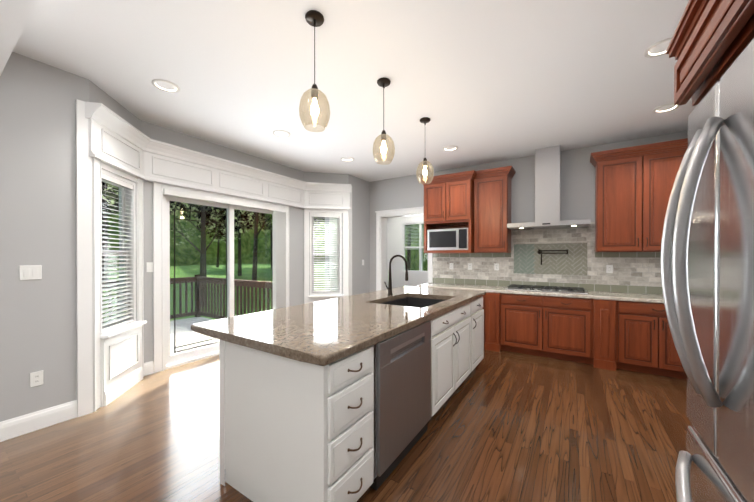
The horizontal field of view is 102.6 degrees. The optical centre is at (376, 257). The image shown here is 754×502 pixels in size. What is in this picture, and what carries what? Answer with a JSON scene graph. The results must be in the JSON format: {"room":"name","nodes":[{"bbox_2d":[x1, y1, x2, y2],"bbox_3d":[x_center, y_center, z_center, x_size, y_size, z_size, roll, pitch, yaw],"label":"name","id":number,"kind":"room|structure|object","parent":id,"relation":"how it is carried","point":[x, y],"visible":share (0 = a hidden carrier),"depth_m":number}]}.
{"room":"kitchen","nodes":[
{"label":"kitchen","id":0,"kind":"room"},
{"bbox_2d":[0,0,687,421],"bbox_3d":[-1.171,-0.094,0.628,5.090,3.050,0.960,0,0,33],"label":"wall","id":1,"kind":"structure","parent":0,"point":[38,328],"depth_m":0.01},
{"bbox_2d":[19,265,41,279],"bbox_3d":[-2.828,0.124,2.467,0.009,0.118,0.121,0,0,33],"label":"light switch","id":2,"kind":"object","parent":1,"relation":"attached to","point":[30,272],"depth_m":2.46},
{"bbox_2d":[30,370,43,386],"bbox_3d":[-2.812,1.004,2.495,0.009,0.118,0.075,0,0,33],"label":"electrical outlet","id":3,"kind":"object","parent":1,"relation":"attached to","point":[36,378],"depth_m":2.49},
{"bbox_2d":[0,400,76,441],"bbox_3d":[-3.715,1.354,1.098,0.016,0.150,3.950,0,0,33],"label":"baseboard","id":4,"kind":"structure","parent":1,"relation":"attached to","point":[26,423],"depth_m":2.49},
{"bbox_2d":[102,169,135,333],"bbox_3d":[-2.800,-0.059,3.179,0.150,1.600,0.608,0,0,-12],"label":"bay window","id":5,"kind":"structure","parent":1,"relation":"in","point":[126,283],"depth_m":3.34},
{"bbox_2d":[146,262,152,271],"bbox_3d":[-2.761,0.119,3.674,0.009,0.118,0.075,0,0,33],"label":"light switch","id":6,"kind":"object","parent":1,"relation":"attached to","point":[149,265],"depth_m":3.67},
{"bbox_2d":[76,99,351,416],"bbox_3d":[-1.808,0.003,4.498,0.738,2.825,3.980,0,0,33],"label":"trim","id":7,"kind":"structure","parent":1,"relation":"attached to","point":[110,366],"depth_m":3.45},
{"bbox_2d":[163,195,272,369],"bbox_3d":[-2.239,0.275,4.624,0.150,2.280,1.900,0,0,33],"label":"door","id":8,"kind":"structure","parent":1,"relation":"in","point":[180,358],"depth_m":4.22},
{"bbox_2d":[163,189,286,308],"bbox_3d":[-2.136,0.265,4.557,0.089,2.240,1.900,0,0,33],"label":"blinds","id":9,"kind":"object","parent":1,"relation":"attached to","point":[279,251],"visible":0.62,"depth_m":5.16},
{"bbox_2d":[310,212,341,294],"bbox_3d":[-1.009,-0.071,5.941,0.608,1.600,0.150,0,0,-12],"label":"bay window","id":10,"kind":"structure","parent":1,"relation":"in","point":[338,244],"depth_m":5.91},
{"bbox_2d":[329,271,387,289],"bbox_3d":[-0.394,0.923,8.603,0.020,0.950,2.820,0,0,33],"label":"trim","id":11,"kind":"structure","parent":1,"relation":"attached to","point":[386,276],"depth_m":7.58},
{"bbox_2d":[375,206,432,290],"bbox_3d":[0.565,0.211,6.182,1.320,2.395,0.197,0,0,33],"label":"door frame","id":12,"kind":"structure","parent":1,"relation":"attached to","point":[382,215],"depth_m":6.43},
{"bbox_2d":[403,222,427,271],"bbox_3d":[1.343,-0.304,9.181,1.200,1.500,0.149,0,0,33],"label":"sunroom window","id":13,"kind":"structure","parent":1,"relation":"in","point":[421,241],"depth_m":9.28},
{"bbox_2d":[0,347,692,501],"bbox_3d":[-0.126,1.450,3.294,6.550,0.060,11.900,0,0,33],"label":"floor","id":14,"kind":"structure","parent":0,"point":[505,426],"depth_m":2.30},
{"bbox_2d":[220,295,483,501],"bbox_3d":[0.219,0.961,2.911,0.942,0.922,3.004,0,0,33],"label":"kitchen island","id":15,"kind":"object","parent":14,"relation":"on","point":[342,399],"depth_m":1.73},
{"bbox_2d":[191,287,485,366],"bbox_3d":[0.088,0.471,3.003,1.220,0.050,3.090,0,0,33],"label":"island countertop","id":16,"kind":"structure","parent":15,"relation":"on","point":[317,334],"depth_m":2.06},
{"bbox_2d":[416,138,687,379],"bbox_3d":[2.327,-0.109,4.570,3.522,3.048,0.674,0,0,33],"label":"kitchen cabinets","id":17,"kind":"object","parent":14,"relation":"on","point":[547,278],"visible":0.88,"depth_m":4.31},
{"bbox_2d":[660,37,753,501],"bbox_3d":[1.023,0.508,0.280,1.027,1.850,0.912,0,0,33],"label":"fridge","id":18,"kind":"object","parent":14,"relation":"on","point":[707,261],"visible":1,"depth_m":0.68},
{"bbox_2d":[666,0,753,105],"bbox_3d":[1.051,0.392,0.278,0.990,2.082,0.987,0,0,33],"label":"tall cabinet","id":19,"kind":"object","parent":14,"relation":"on","point":[710,41],"visible":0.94,"depth_m":0.72},
{"bbox_2d":[12,0,696,181],"bbox_3d":[-0.126,-1.680,3.281,6.550,0.100,11.900,0,0,33],"label":"ceiling","id":20,"kind":"structure","parent":0,"point":[476,82],"depth_m":2.63},
{"bbox_2d":[152,79,179,92],"bbox_3d":[-1.999,-1.640,2.863,0.223,0.045,0.223,0,0,27],"label":"recessed light","id":21,"kind":"object","parent":20,"relation":"in","point":[154,81],"depth_m":2.86},
{"bbox_2d":[273,130,290,136],"bbox_3d":[-1.254,-1.645,3.977,0.223,0.045,0.223,0,0,9],"label":"recessed light","id":22,"kind":"object","parent":20,"relation":"in","point":[274,133],"depth_m":3.96},
{"bbox_2d":[299,10,329,131],"bbox_3d":[-0.422,-1.249,2.045,0.205,0.749,0.205,0,0,33],"label":"pendant light","id":23,"kind":"object","parent":20,"relation":"hanging from","point":[314,18],"visible":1,"depth_m":2.03},
{"bbox_2d":[373,77,394,164],"bbox_3d":[0.062,-1.252,2.791,0.205,0.749,0.205,0,0,33],"label":"pendant light","id":24,"kind":"object","parent":20,"relation":"hanging from","point":[383,82],"visible":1,"depth_m":2.77},
{"bbox_2d":[416,117,433,183],"bbox_3d":[0.568,-1.255,3.571,0.205,0.749,0.205,0,0,33],"label":"pendant light","id":25,"kind":"object","parent":20,"relation":"hanging from","point":[424,120],"visible":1,"depth_m":3.55},
{"bbox_2d":[443,145,457,150],"bbox_3d":[1.097,-1.647,4.514,0.223,0.045,0.223,0,0,27],"label":"recessed light","id":26,"kind":"object","parent":20,"relation":"in","point":[444,149],"depth_m":4.48},
{"bbox_2d":[644,37,671,57],"bbox_3d":[2.212,-1.638,2.337,0.223,0.045,0.223,0,0,27],"label":"recessed light","id":27,"kind":"object","parent":20,"relation":"in","point":[647,54],"depth_m":2.37},
{"bbox_2d":[652,103,680,112],"bbox_3d":[3.151,-1.642,3.289,0.223,0.045,0.223,0,0,9],"label":"recessed light","id":28,"kind":"object","parent":20,"relation":"in","point":[654,110],"depth_m":3.29},
{"label":"outside","id":29,"kind":"structure","parent":0,"visible":0},
{"bbox_2d":[103,264,405,322],"bbox_3d":[-14.364,1.126,33.027,180.000,2.442,220.000,0,0,33],"label":"lawn","id":30,"kind":"structure","parent":29,"point":[219,269],"depth_m":23.77},
{"bbox_2d":[102,274,272,354],"bbox_3d":[-4.246,1.450,4.595,3.120,2.050,4.500,0,0,33],"label":"deck","id":31,"kind":"object","parent":30,"relation":"on","point":[181,322],"depth_m":6.37},
{"bbox_2d":[102,182,427,306],"bbox_3d":[-16.244,-4.373,23.240,96.347,31.880,113.332,0,0,33],"label":"trees","id":32,"kind":"object","parent":30,"relation":"on","point":[246,222],"depth_m":40.68}
]}

